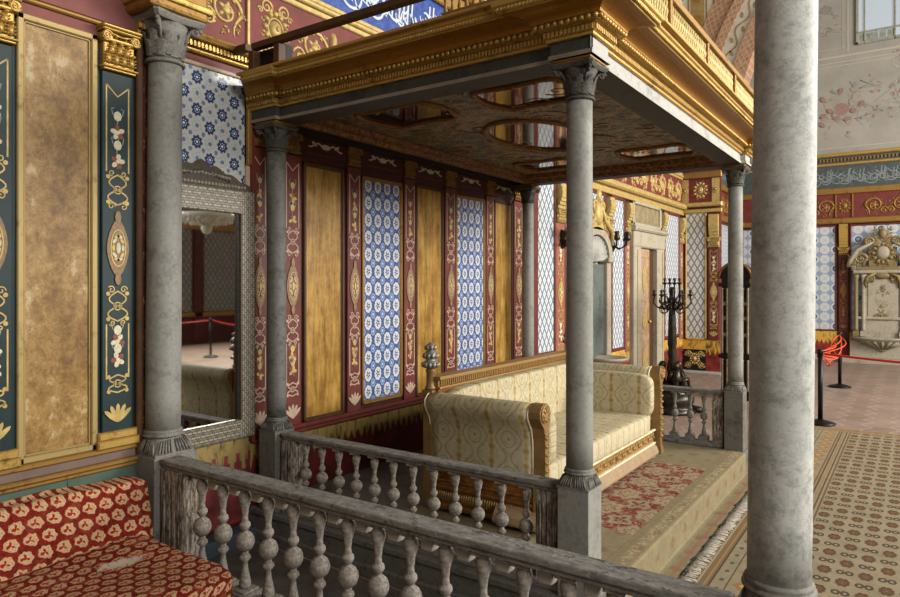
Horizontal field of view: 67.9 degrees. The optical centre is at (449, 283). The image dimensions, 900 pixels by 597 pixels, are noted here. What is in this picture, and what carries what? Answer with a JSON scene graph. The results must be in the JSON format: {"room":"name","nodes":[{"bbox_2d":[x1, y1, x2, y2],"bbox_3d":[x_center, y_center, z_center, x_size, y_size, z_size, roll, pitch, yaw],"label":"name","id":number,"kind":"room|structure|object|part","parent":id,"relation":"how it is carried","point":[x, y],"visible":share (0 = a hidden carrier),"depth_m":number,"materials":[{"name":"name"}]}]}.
{"room":"historic interior","nodes":[
{"label":"historic interior","id":0,"kind":"room"},
{"bbox_2d":[0,0,687,559],"bbox_3d":[0.344,-2.660,7.076,0.540,8.800,15.220,0,0,35],"label":"wall","id":1,"kind":"structure","parent":0,"point":[387,258],"depth_m":4.53,"materials":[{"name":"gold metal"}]},
{"bbox_3d":[-2.094,-0.233,3.570,0.030,2.315,0.410,0,0,35],"label":"ochre panel","id":2,"kind":"part","parent":1,"relation":"part of","materials":[{"name":"gold metal"}]},
{"bbox_3d":[-2.921,-1.462,2.373,0.035,0.025,3.770,0,0,35],"label":"thin moulding","id":3,"kind":"part","parent":1,"relation":"part of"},
{"bbox_3d":[-2.910,0.988,2.362,0.065,0.125,3.765,0,0,35],"label":"ledge moulding","id":4,"kind":"part","parent":1,"relation":"part of","materials":[{"name":"gold metal"}]},
{"bbox_3d":[-1.667,-1.640,3.956,0.290,0.040,0.420,0,0,35],"label":"impost moulding","id":5,"kind":"part","parent":1,"relation":"part of","materials":[{"name":"gold metal"}]},
{"bbox_3d":[-1.572,-1.520,4.243,0.120,0.110,0.840,0,0,35],"label":"cornice","id":6,"kind":"part","parent":1,"relation":"part of","materials":[{"name":"gold metal"}]},
{"bbox_3d":[-1.587,-0.938,4.302,0.028,0.955,0.720,0,0,35],"label":"tile panel","id":7,"kind":"part","parent":1,"relation":"part of","materials":[{"name":"blue tile"}]},
{"bbox_2d":[181,159,254,448],"bbox_3d":[-1.562,0.120,4.300,0.048,1.840,0.745,0,0,35],"label":"wall mirror","id":8,"kind":"object","parent":1,"relation":"attached to","point":[218,345],"visible":0.79,"depth_m":4.37,"materials":[{"name":"silver wood"}]},
{"bbox_3d":[-1.575,0.220,4.309,0.012,1.424,0.529,0,0,35],"label":"glass","id":9,"kind":"part","parent":8,"relation":"part of","materials":[{"name":"grey"}]},
{"bbox_3d":[-0.977,0.060,5.187,0.022,1.960,0.430,0,0,35],"label":"gold panel","id":10,"kind":"part","parent":1,"relation":"part of","materials":[{"name":"gold metal"}]},
{"bbox_3d":[-0.248,1.070,6.218,0.045,0.060,3.925,0,0,35],"label":"dado rail","id":11,"kind":"part","parent":1,"relation":"part of","materials":[{"name":"red paint"}]},
{"bbox_3d":[-0.581,0.052,5.758,0.022,1.905,0.530,0,0,35],"label":"tile panel","id":12,"kind":"part","parent":1,"relation":"part of","materials":[{"name":"blue tile"}]},
{"bbox_3d":[-0.260,-1.085,6.226,0.016,0.250,3.925,0,0,35],"label":"frieze panel","id":13,"kind":"part","parent":1,"relation":"part of","materials":[{"name":"red paint"}]},
{"bbox_3d":[-0.192,0.060,6.319,0.022,1.960,0.435,0,0,35],"label":"gold panel","id":14,"kind":"part","parent":1,"relation":"part of","materials":[{"name":"gold metal"}]},
{"bbox_3d":[0.331,-2.835,7.012,0.090,0.290,15.100,0,0,35],"label":"cornice","id":15,"kind":"part","parent":1,"relation":"part of","materials":[{"name":"gold metal"}]},
{"bbox_3d":[0.215,0.052,6.904,0.022,1.905,0.550,0,0,35],"label":"tile panel","id":16,"kind":"part","parent":1,"relation":"part of","materials":[{"name":"blue tile"}]},
{"bbox_3d":[0.314,-2.112,7.023,0.050,0.125,15.100,0,0,35],"label":"gilt moulding","id":17,"kind":"part","parent":1,"relation":"part of","materials":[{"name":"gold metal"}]},
{"bbox_3d":[0.598,0.060,7.457,0.022,1.960,0.405,0,0,35],"label":"gold panel","id":18,"kind":"part","parent":1,"relation":"part of","materials":[{"name":"gold metal"}]},
{"bbox_3d":[1.192,-0.230,8.307,0.028,2.240,0.530,0,0,35],"label":"tile panel","id":19,"kind":"part","parent":1,"relation":"part of","materials":[{"name":"white tile"}]},
{"bbox_2d":[560,230,565,248],"bbox_3d":[1.606,-0.615,8.537,0.370,0.310,0.370,0,0,-10],"label":"wall sconce","id":20,"kind":"object","parent":1,"relation":"attached to","point":[562,232],"visible":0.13,"depth_m":8.58,"materials":[{"name":"brown metal"}]},
{"bbox_3d":[1.893,-0.230,9.318,0.028,2.240,1.410,0,0,35],"label":"tile panel","id":21,"kind":"part","parent":1,"relation":"part of","materials":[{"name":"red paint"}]},
{"bbox_3d":[2.600,-0.160,10.337,0.028,2.380,0.570,0,0,35],"label":"tile panel","id":22,"kind":"part","parent":1,"relation":"part of","materials":[{"name":"white tile"}]},
{"bbox_2d":[612,231,630,251],"bbox_3d":[2.530,-0.615,9.868,0.370,0.310,0.370,0,0,-10],"label":"wall sconce","id":23,"kind":"object","parent":1,"relation":"attached to","point":[626,238],"visible":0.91,"depth_m":9.78,"materials":[{"name":"brown metal"}]},
{"bbox_3d":[2.410,-0.639,9.807,0.097,0.263,0.292,0,0,-10],"label":"arm","id":24,"kind":"part","parent":23,"relation":"part of","materials":[{"name":"brown metal"}]},
{"bbox_3d":[2.780,-1.455,10.516,0.120,0.210,6.550,0,0,35],"label":"cornice","id":25,"kind":"part","parent":1,"relation":"part of","materials":[{"name":"gold metal"}]},
{"bbox_2d":[629,200,668,365],"bbox_3d":[3.390,0.190,11.352,0.170,3.100,1.680,0,0,35],"label":"door","id":26,"kind":"structure","parent":1,"relation":"in","point":[646,266],"depth_m":11.29,"materials":[{"name":"beige wood"}]},
{"bbox_3d":[3.360,-1.155,11.404,0.060,0.410,1.470,0,0,35],"label":"overdoor panel","id":27,"kind":"part","parent":26,"relation":"part of","materials":[{"name":"beige stone"}]},
{"bbox_3d":[4.201,-0.170,12.646,0.028,2.360,0.950,0,0,35],"label":"tile panel","id":28,"kind":"part","parent":1,"relation":"part of","materials":[{"name":"white tile"}]},
{"bbox_2d":[209,359,899,596],"bbox_3d":[6.950,1.800,5.098,13.650,0.120,19.500,0,0,35],"label":"floor","id":29,"kind":"structure","parent":0,"point":[872,404],"depth_m":8.84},
{"bbox_2d":[0,476,232,596],"bbox_3d":[-1.978,1.398,2.720,1.090,0.673,2.015,0,0,35],"label":"divan","id":30,"kind":"object","parent":29,"relation":"on","point":[96,539],"visible":1,"depth_m":3.26,"materials":[{"name":"red fabric"}]},
{"bbox_3d":[-2.293,1.277,2.939,0.254,0.430,2.015,0,0,35],"label":"backrest","id":31,"kind":"part","parent":30,"relation":"part of","materials":[{"name":"red fabric"}]},
{"bbox_2d":[0,534,232,596],"bbox_3d":[-1.988,1.474,2.696,1.080,0.253,1.965,0,0,35],"label":"seat cushion","id":32,"kind":"object","parent":30,"relation":"on","point":[118,565],"depth_m":3.16,"materials":[{"name":"red fabric"}]},
{"bbox_2d":[132,6,205,541],"bbox_3d":[-1.711,0.085,3.993,0.340,3.310,0.340,0,0,35],"label":"marble column","id":33,"kind":"structure","parent":29,"relation":"on","point":[168,33],"depth_m":3.91,"materials":[{"name":"grey stone"}]},
{"bbox_2d":[160,455,734,596],"bbox_3d":[-0.365,1.370,2.991,3.060,0.740,0.135,0,0,35],"label":"balustrade","id":34,"kind":"object","parent":29,"relation":"on","point":[185,481],"visible":0.94,"depth_m":3.02,"materials":[{"name":"grey weathered marble"},{"name":"carved stone"}]},
{"bbox_3d":[-1.556,1.377,3.814,0.165,0.645,0.118,0,0,35],"label":"newel post","id":35,"kind":"part","parent":34,"relation":"part of","materials":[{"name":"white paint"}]},
{"bbox_3d":[-1.464,1.377,3.750,0.050,0.645,0.118,0,0,35],"label":"newel post","id":36,"kind":"part","parent":34,"relation":"part of","materials":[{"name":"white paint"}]},
{"bbox_2d":[248,440,747,596],"bbox_3d":[0.695,1.638,5.418,2.505,0.204,3.765,0,0,35],"label":"platform","id":37,"kind":"object","parent":29,"relation":"on","point":[464,580],"visible":0.27,"depth_m":4.06,"materials":[{"name":"stone"}]},
{"bbox_2d":[254,120,298,512],"bbox_3d":[-1.190,0.220,4.583,0.226,2.632,0.226,0,0,35],"label":"marble column","id":38,"kind":"structure","parent":37,"relation":"on","point":[276,136],"depth_m":4.52,"materials":[{"name":"stone"}]},
{"bbox_2d":[281,431,558,590],"bbox_3d":[-0.273,1.268,3.947,2.032,0.536,0.105,0,0,35],"label":"balustrade","id":39,"kind":"object","parent":37,"relation":"on","point":[294,444],"visible":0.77,"depth_m":3.81,"materials":[{"name":"weathered grey stone"},{"name":"marble"}]},
{"bbox_3d":[-1.087,1.270,4.508,0.055,0.451,0.096,0,0,35],"label":"newel post","id":40,"kind":"part","parent":39,"relation":"part of","materials":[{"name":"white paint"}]},
{"bbox_3d":[-1.036,1.270,4.472,0.050,0.451,0.096,0,0,35],"label":"newel post","id":41,"kind":"part","parent":39,"relation":"part of","materials":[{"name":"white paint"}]},
{"bbox_3d":[-0.273,1.514,3.947,2.032,0.045,0.095,0,0,35],"label":"rail","id":42,"kind":"part","parent":39,"relation":"part of","materials":[{"name":"grey stone"}]},
{"bbox_3d":[-0.273,1.022,3.947,2.032,0.045,0.100,0,0,35],"label":"handrail","id":43,"kind":"part","parent":39,"relation":"part of","materials":[{"name":"grey stone"}]},
{"bbox_3d":[0.482,1.270,3.419,0.055,0.451,0.096,0,0,35],"label":"newel post","id":44,"kind":"part","parent":39,"relation":"part of","materials":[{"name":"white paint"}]},
{"bbox_3d":[0.532,1.270,3.385,0.055,0.451,0.096,0,0,35],"label":"newel post","id":45,"kind":"part","parent":39,"relation":"part of","materials":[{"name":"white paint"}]},
{"bbox_2d":[515,184,540,357],"bbox_3d":[0.874,0.220,7.487,0.226,2.632,0.226,0,0,35],"label":"marble column","id":46,"kind":"structure","parent":37,"relation":"on","point":[527,192],"depth_m":7.43,"materials":[{"name":"stone"}]},
{"bbox_2d":[405,441,747,596],"bbox_3d":[1.175,1.633,5.081,1.782,0.205,3.345,0,0,35],"label":"carpet","id":47,"kind":"object","parent":37,"relation":"on","point":[672,511],"visible":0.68,"depth_m":4.63,"materials":[{"name":"beige carpet"}]},
{"bbox_2d":[421,328,665,531],"bbox_3d":[0.849,0.964,5.247,0.966,1.131,2.440,0,0,35],"label":"sofa","id":48,"kind":"object","parent":47,"relation":"on","point":[510,414],"visible":0.75,"depth_m":4.55,"materials":[{"name":"beige fabric"}]},
{"bbox_3d":[-0.134,1.032,4.565,0.088,0.914,0.084,0,0,35],"label":"post","id":49,"kind":"part","parent":48,"relation":"part of","materials":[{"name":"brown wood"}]},
{"bbox_3d":[0.209,0.976,4.340,0.775,0.488,0.210,0,0,35],"label":"armrest","id":50,"kind":"part","parent":48,"relation":"part of","materials":[{"name":"beige fabric"}]},
{"bbox_3d":[0.213,1.347,4.349,0.792,0.304,0.110,0,0,35],"label":"panel","id":51,"kind":"part","parent":48,"relation":"part of","materials":[{"name":"brown wood"}]},
{"bbox_3d":[0.529,0.671,5.469,0.115,0.087,2.250,0,0,35],"label":"rail","id":52,"kind":"part","parent":48,"relation":"part of","materials":[{"name":"brown wood"}]},
{"bbox_3d":[0.589,0.948,5.428,0.120,0.465,2.190,0,0,35],"label":"backrest","id":53,"kind":"part","parent":48,"relation":"part of","materials":[{"name":"beige fabric"}]},
{"bbox_3d":[0.552,1.084,4.063,0.105,0.712,0.145,0,0,35],"label":"arm post","id":54,"kind":"part","parent":48,"relation":"part of","materials":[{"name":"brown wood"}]},
{"bbox_3d":[1.086,1.447,5.083,0.330,0.095,2.410,0,0,35],"label":"plinth moulding","id":55,"kind":"part","parent":48,"relation":"part of","materials":[{"name":"gold metal"}]},
{"bbox_2d":[549,409,649,478],"bbox_3d":[0.884,1.203,5.222,0.780,0.176,2.150,0,0,35],"label":"seat cushion","id":56,"kind":"object","parent":48,"relation":"on","point":[615,431],"depth_m":5.24,"materials":[{"name":"beige fabric"}]},
{"bbox_3d":[1.474,0.976,6.164,0.775,0.488,0.210,0,0,35],"label":"armrest","id":57,"kind":"part","parent":48,"relation":"part of","materials":[{"name":"beige fabric"}]},
{"bbox_3d":[1.149,1.342,5.040,0.122,0.126,2.172,0,0,35],"label":"rail","id":58,"kind":"part","parent":48,"relation":"part of","materials":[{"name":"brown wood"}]},
{"bbox_3d":[1.854,1.084,5.940,0.105,0.712,0.145,0,0,35],"label":"arm post","id":59,"kind":"part","parent":48,"relation":"part of","materials":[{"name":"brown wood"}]},
{"bbox_2d":[550,54,608,596],"bbox_3d":[0.642,0.220,3.312,0.226,2.632,0.226,0,0,35],"label":"marble column","id":60,"kind":"structure","parent":37,"relation":"on","point":[579,487],"depth_m":3.25,"materials":[{"name":"grey stone"}]},
{"bbox_2d":[230,0,753,187],"bbox_3d":[0.732,-1.328,5.397,2.870,0.464,4.169,0,0,35],"label":"canopy","id":61,"kind":"object","parent":60,"relation":"on","point":[472,90],"visible":0.87,"depth_m":4.18,"materials":[{"name":"wood"}]},
{"bbox_3d":[-1.259,-1.427,4.299,0.050,0.135,0.060,0,0,35],"label":"gallery post","id":62,"kind":"part","parent":61,"relation":"part of","materials":[{"name":"brown wood"}]},
{"bbox_3d":[-1.062,-1.427,4.163,0.050,0.135,0.060,0,0,35],"label":"gallery post","id":63,"kind":"part","parent":61,"relation":"part of","materials":[{"name":"brown wood"}]},
{"bbox_2d":[353,101,458,129],"bbox_3d":[-0.305,-1.175,4.666,0.704,0.045,0.538,0,0,35],"label":"mirror glass","id":64,"kind":"object","parent":61,"relation":"on","point":[410,115],"depth_m":4.68,"materials":[{"name":"silver"}]},
{"bbox_3d":[-0.362,-1.137,4.001,2.665,0.082,0.218,0,0,35],"label":"architrave","id":65,"kind":"part","parent":61,"relation":"part of","materials":[{"name":"metal"}]},
{"bbox_3d":[0.796,-1.363,5.244,2.570,0.017,3.975,0,0,35],"label":"gallery sill","id":66,"kind":"part","parent":61,"relation":"part of","materials":[{"name":"gold metal"}]},
{"bbox_3d":[0.808,-1.323,5.227,2.532,0.026,3.957,0,0,35],"label":"rope moulding","id":67,"kind":"part","parent":61,"relation":"part of","materials":[{"name":"gold metal"}]},
{"bbox_3d":[0.753,-1.333,5.382,2.818,0.054,4.169,0,0,35],"label":"cornice","id":68,"kind":"part","parent":61,"relation":"part of","materials":[{"name":"gold metal"}]},
{"bbox_3d":[0.745,-1.245,5.342,2.517,0.027,3.824,0,0,35],"label":"bead moulding","id":69,"kind":"part","parent":61,"relation":"part of","materials":[{"name":"gold metal"}]},
{"bbox_3d":[0.716,-1.142,5.409,2.070,0.080,3.325,0,0,35],"label":"carved ceiling moulding","id":70,"kind":"part","parent":61,"relation":"part of","materials":[{"name":"brown wood"}]},
{"bbox_2d":[469,77,564,112],"bbox_3d":[0.490,-1.175,4.163,0.704,0.045,0.538,0,0,35],"label":"mirror glass","id":71,"kind":"object","parent":61,"relation":"on","point":[544,91],"depth_m":4.19,"materials":[{"name":"silver"}]},
{"bbox_2d":[512,157,565,172],"bbox_3d":[0.985,-1.175,6.595,0.704,0.045,0.538,0,0,35],"label":"mirror glass","id":72,"kind":"object","parent":61,"relation":"on","point":[553,163],"depth_m":6.60,"materials":[{"name":"silver"}]},
{"bbox_2d":[482,119,595,152],"bbox_3d":[0.723,-1.175,5.340,0.784,0.045,1.244,0,0,35],"label":"mirror glass","id":73,"kind":"object","parent":61,"relation":"on","point":[523,135],"depth_m":5.28,"materials":[{"name":"silver"}]},
{"bbox_3d":[1.715,-1.137,6.870,2.524,0.082,0.218,0,0,35],"label":"architrave","id":74,"kind":"part","parent":61,"relation":"part of","materials":[{"name":"stone"}]},
{"bbox_3d":[1.653,-1.137,4.758,0.218,0.082,3.759,0,0,35],"label":"architrave","id":75,"kind":"part","parent":61,"relation":"part of","materials":[{"name":"stone"}]},
{"bbox_2d":[614,143,696,161],"bbox_3d":[1.839,-1.175,5.966,0.704,0.045,0.538,0,0,35],"label":"mirror glass","id":76,"kind":"object","parent":61,"relation":"on","point":[665,150],"depth_m":5.95,"materials":[{"name":"silver"}]},
{"bbox_3d":[1.164,-1.442,3.564,0.040,0.145,0.035,0,0,35],"label":"gallery post","id":77,"kind":"part","parent":61,"relation":"part of","materials":[{"name":"gold metal"}]},
{"bbox_3d":[1.609,-1.442,4.205,0.040,0.145,0.035,0,0,35],"label":"gallery post","id":78,"kind":"part","parent":61,"relation":"part of","materials":[{"name":"gold metal"}]},
{"bbox_3d":[1.831,-1.532,4.526,0.050,0.040,3.975,0,0,35],"label":"gallery handrail","id":79,"kind":"part","parent":61,"relation":"part of","materials":[{"name":"gold metal"}]},
{"bbox_3d":[2.054,-1.442,4.846,0.040,0.145,0.035,0,0,35],"label":"gallery post","id":80,"kind":"part","parent":61,"relation":"part of","materials":[{"name":"gold metal"}]},
{"bbox_2d":[662,385,723,447],"bbox_3d":[1.757,1.268,6.833,1.987,0.536,0.094,0,0,35],"label":"balustrade","id":81,"kind":"object","parent":37,"relation":"on","point":[717,441],"visible":0.27,"depth_m":6.36,"materials":[{"name":"stone"}]},
{"bbox_3d":[1.757,1.022,6.833,1.987,0.045,0.090,0,0,35],"label":"handrail","id":82,"kind":"part","parent":81,"relation":"part of","materials":[{"name":"grey stone"}]},
{"bbox_3d":[1.757,1.514,6.833,1.987,0.045,0.086,0,0,35],"label":"rail","id":83,"kind":"part","parent":81,"relation":"part of","materials":[{"name":"grey stone"}]},
{"bbox_3d":[2.529,1.270,6.294,0.100,0.451,0.087,0,0,35],"label":"newel post","id":84,"kind":"part","parent":81,"relation":"part of","materials":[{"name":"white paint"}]},
{"bbox_2d":[720,164,750,451],"bbox_3d":[2.654,0.220,6.211,0.226,2.632,0.226,0,0,35],"label":"marble column","id":85,"kind":"structure","parent":37,"relation":"on","point":[735,392],"depth_m":6.16,"materials":[{"name":"grey stone"}]},
{"bbox_2d":[593,189,629,363],"bbox_3d":[2.171,0.207,9.217,0.600,3.065,1.140,0,0,35],"label":"fountain","id":86,"kind":"object","parent":29,"relation":"on","point":[602,244],"visible":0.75,"depth_m":9.48,"materials":[{"name":"white stone"}]},
{"bbox_3d":[2.031,-0.939,9.313,0.200,0.772,1.058,0,0,35],"label":"crown","id":87,"kind":"part","parent":86,"relation":"part of","materials":[{"name":"gold metal"}]},
{"bbox_2d":[593,355,629,363],"bbox_3d":[2.171,1.375,9.217,0.600,0.730,0.600,0,0,35],"label":"basin","id":88,"kind":"object","parent":86,"relation":"in","point":[616,359],"depth_m":9.06,"materials":[{"name":"beige stone"}]},
{"bbox_2d":[652,278,702,415],"bbox_3d":[3.027,0.829,9.066,0.750,1.818,0.753,0,0,35],"label":"candelabrum","id":89,"kind":"object","parent":29,"relation":"on","point":[676,375],"visible":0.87,"depth_m":9.01,"materials":[{"name":"brown metal"}]},
{"bbox_3d":[2.896,0.273,9.155,0.225,0.188,0.063,0,0,35],"label":"arm","id":90,"kind":"part","parent":89,"relation":"part of","materials":[{"name":"brown metal"}]},
{"bbox_3d":[2.913,0.273,9.013,0.088,0.188,0.218,0,0,35],"label":"arm","id":91,"kind":"part","parent":89,"relation":"part of","materials":[{"name":"brown metal"}]},
{"bbox_3d":[3.025,0.192,9.030,0.020,0.346,0.093,0,0,0],"label":"arm","id":92,"kind":"part","parent":89,"relation":"part of","materials":[{"name":"brown metal"}]},
{"bbox_3d":[3.042,0.272,8.957,0.020,0.188,0.229,0,0,-7],"label":"arm","id":93,"kind":"part","parent":89,"relation":"part of","materials":[{"name":"brown metal"}]},
{"bbox_3d":[3.155,0.273,9.042,0.225,0.188,0.063,0,0,35],"label":"arm","id":94,"kind":"part","parent":89,"relation":"part of","materials":[{"name":"brown metal"}]},
{"bbox_2d":[717,263,750,400],"bbox_3d":[4.354,0.701,10.136,0.495,2.077,0.340,0,0,35],"label":"tall cabinet","id":95,"kind":"object","parent":29,"relation":"on","point":[723,273],"visible":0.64,"depth_m":10.06,"materials":[{"name":"black wood"}]},
{"bbox_2d":[717,263,750,278],"bbox_3d":[4.354,-0.208,10.136,0.495,0.259,0.340,0,0,35],"label":"hood","id":96,"kind":"object","parent":95,"relation":"attached to","point":[723,273],"depth_m":10.09,"materials":[{"name":"metal"}]},
{"bbox_2d":[738,0,818,596],"bbox_3d":[0.995,0.085,2.002,0.300,3.310,0.300,1,0,35],"label":"marble column","id":97,"kind":"structure","parent":29,"relation":"on","point":[784,163],"depth_m":1.93,"materials":[{"name":"grey stone"}]},
{"bbox_2d":[686,426,899,596],"bbox_3d":[3.876,1.736,4.443,3.555,0.006,6.780,0,0,35],"label":"carpet","id":98,"kind":"object","parent":29,"relation":"on","point":[856,547],"visible":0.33,"depth_m":4.79,"materials":[{"name":"beige carpet"}]},
{"bbox_2d":[814,349,835,425],"bbox_3d":[4.600,1.268,8.298,0.340,0.927,0.340,0,0,35],"label":"stanchion","id":99,"kind":"object","parent":29,"relation":"on","point":[819,421],"visible":0.91,"depth_m":8.27,"materials":[{"name":"black paint"}]},
{"bbox_3d":[4.600,1.290,8.298,0.056,0.800,0.056,0,0,35],"label":"post","id":100,"kind":"part","parent":99,"relation":"part of","materials":[{"name":"black metal"}]},
{"bbox_2d":[824,353,899,363],"bbox_3d":[5.201,0.875,7.339,0.028,0.048,2.156,0,0,-32],"label":"belt","id":101,"kind":"object","parent":99,"relation":"attached to","point":[828,354],"visible":1,"depth_m":7.87,"materials":[{"name":"red fabric"}]},
{"bbox_2d":[828,332,851,387],"bbox_3d":[6.572,1.268,11.263,0.340,0.927,0.340,0,0,35],"label":"stanchion","id":102,"kind":"object","parent":29,"relation":"on","point":[839,384],"visible":0.96,"depth_m":11.24,"materials":[{"name":"black paint"}]},
{"bbox_2d":[817,334,845,366],"bbox_3d":[5.588,1.012,9.779,0.261,0.342,3.466,0,0,33],"label":"rope","id":103,"kind":"object","parent":102,"relation":"hanging from","point":[839,335],"visible":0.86,"depth_m":10.01,"materials":[{"name":"red fabric"}]},
{"bbox_3d":[6.572,1.290,11.263,0.056,0.800,0.056,0,0,35],"label":"post","id":104,"kind":"part","parent":102,"relation":"part of","materials":[{"name":"black metal"}]},
{"bbox_2d":[842,226,899,365],"bbox_3d":[9.386,0.231,14.495,1.500,3.019,0.457,0,0,35],"label":"fountain","id":105,"kind":"object","parent":29,"relation":"on","point":[879,338],"visible":1,"depth_m":14.65,"materials":[{"name":"beige stone"}]},
{"bbox_2d":[682,0,744,375],"bbox_3d":[6.019,-2.700,14.616,0.790,8.880,4.320,0,0,35],"label":"wall","id":106,"kind":"structure","parent":0,"point":[705,192],"depth_m":13.01,"materials":[{"name":"red paint"}]},
{"bbox_3d":[4.779,1.480,13.064,0.420,0.400,0.056,0,0,35],"label":"crest panel","id":107,"kind":"part","parent":106,"relation":"part of","materials":[{"name":"black paint"}]},
{"bbox_3d":[4.811,-0.160,13.075,0.400,2.500,0.030,0,0,35],"label":"tile panel","id":108,"kind":"part","parent":106,"relation":"part of","materials":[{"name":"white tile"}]},
{"bbox_3d":[4.881,-2.520,12.983,0.760,0.920,0.100,0,0,35],"label":"cornice","id":109,"kind":"part","parent":106,"relation":"part of","materials":[{"name":"gold metal"}]},
{"bbox_3d":[4.884,-1.485,12.970,0.780,0.190,0.120,0,0,35],"label":"cornice","id":110,"kind":"part","parent":106,"relation":"part of","materials":[{"name":"gold metal"}]},
{"bbox_3d":[6.358,-0.135,15.245,0.010,2.350,2.300,0,0,35],"label":"tile panel","id":111,"kind":"part","parent":106,"relation":"part of","materials":[{"name":"white tile"}]},
{"bbox_3d":[6.079,-2.175,14.781,0.080,1.610,3.980,0,0,35],"label":"gilt moulding","id":112,"kind":"part","parent":106,"relation":"part of","materials":[{"name":"gold metal"}]},
{"bbox_2d":[702,0,754,84],"bbox_3d":[9.618,-5.595,9.953,12.200,6.130,0.480,0,0,35],"label":"wall","id":113,"kind":"structure","parent":0,"point":[730,24],"depth_m":12.63,"materials":[{"name":"painted plaster"},{"name":"pink patterned paint"}]},
{"bbox_2d":[743,0,899,359],"bbox_3d":[12.485,-3.060,12.839,13.380,9.600,0.369,0,0,35],"label":"wall","id":114,"kind":"structure","parent":0,"point":[858,99],"depth_m":15.14,"materials":[{"name":"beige paint"}]},
{"bbox_3d":[8.010,-0.135,15.845,2.020,2.430,0.030,0,0,35],"label":"tile panel","id":115,"kind":"part","parent":114,"relation":"part of","materials":[{"name":"blue ceramic"}]},
{"bbox_3d":[12.462,-1.780,12.727,12.890,0.820,0.080,0,0,35],"label":"gilt moulding","id":116,"kind":"part","parent":114,"relation":"part of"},
{"bbox_3d":[12.456,-2.840,12.719,12.890,0.280,0.100,0,0,35],"label":"cornice","id":117,"kind":"part","parent":114,"relation":"part of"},
{"bbox_3d":[9.625,-0.135,14.725,1.390,2.430,0.030,0,0,35],"label":"tile panel","id":118,"kind":"part","parent":114,"relation":"part of","materials":[{"name":"blue ceramic"}]},
{"bbox_2d":[856,0,899,44],"bbox_3d":[9.913,-6.470,14.501,1.900,2.180,0.050,0,0,35],"label":"window","id":119,"kind":"structure","parent":114,"relation":"in","point":[876,20],"depth_m":14.81,"materials":[{"name":"clear glass"}]},
{"bbox_3d":[9.453,-5.530,14.820,0.660,0.160,0.010,0,0,35],"label":"coloured glass","id":120,"kind":"part","parent":119,"relation":"part of","materials":[{"name":"glass"}]}
]}

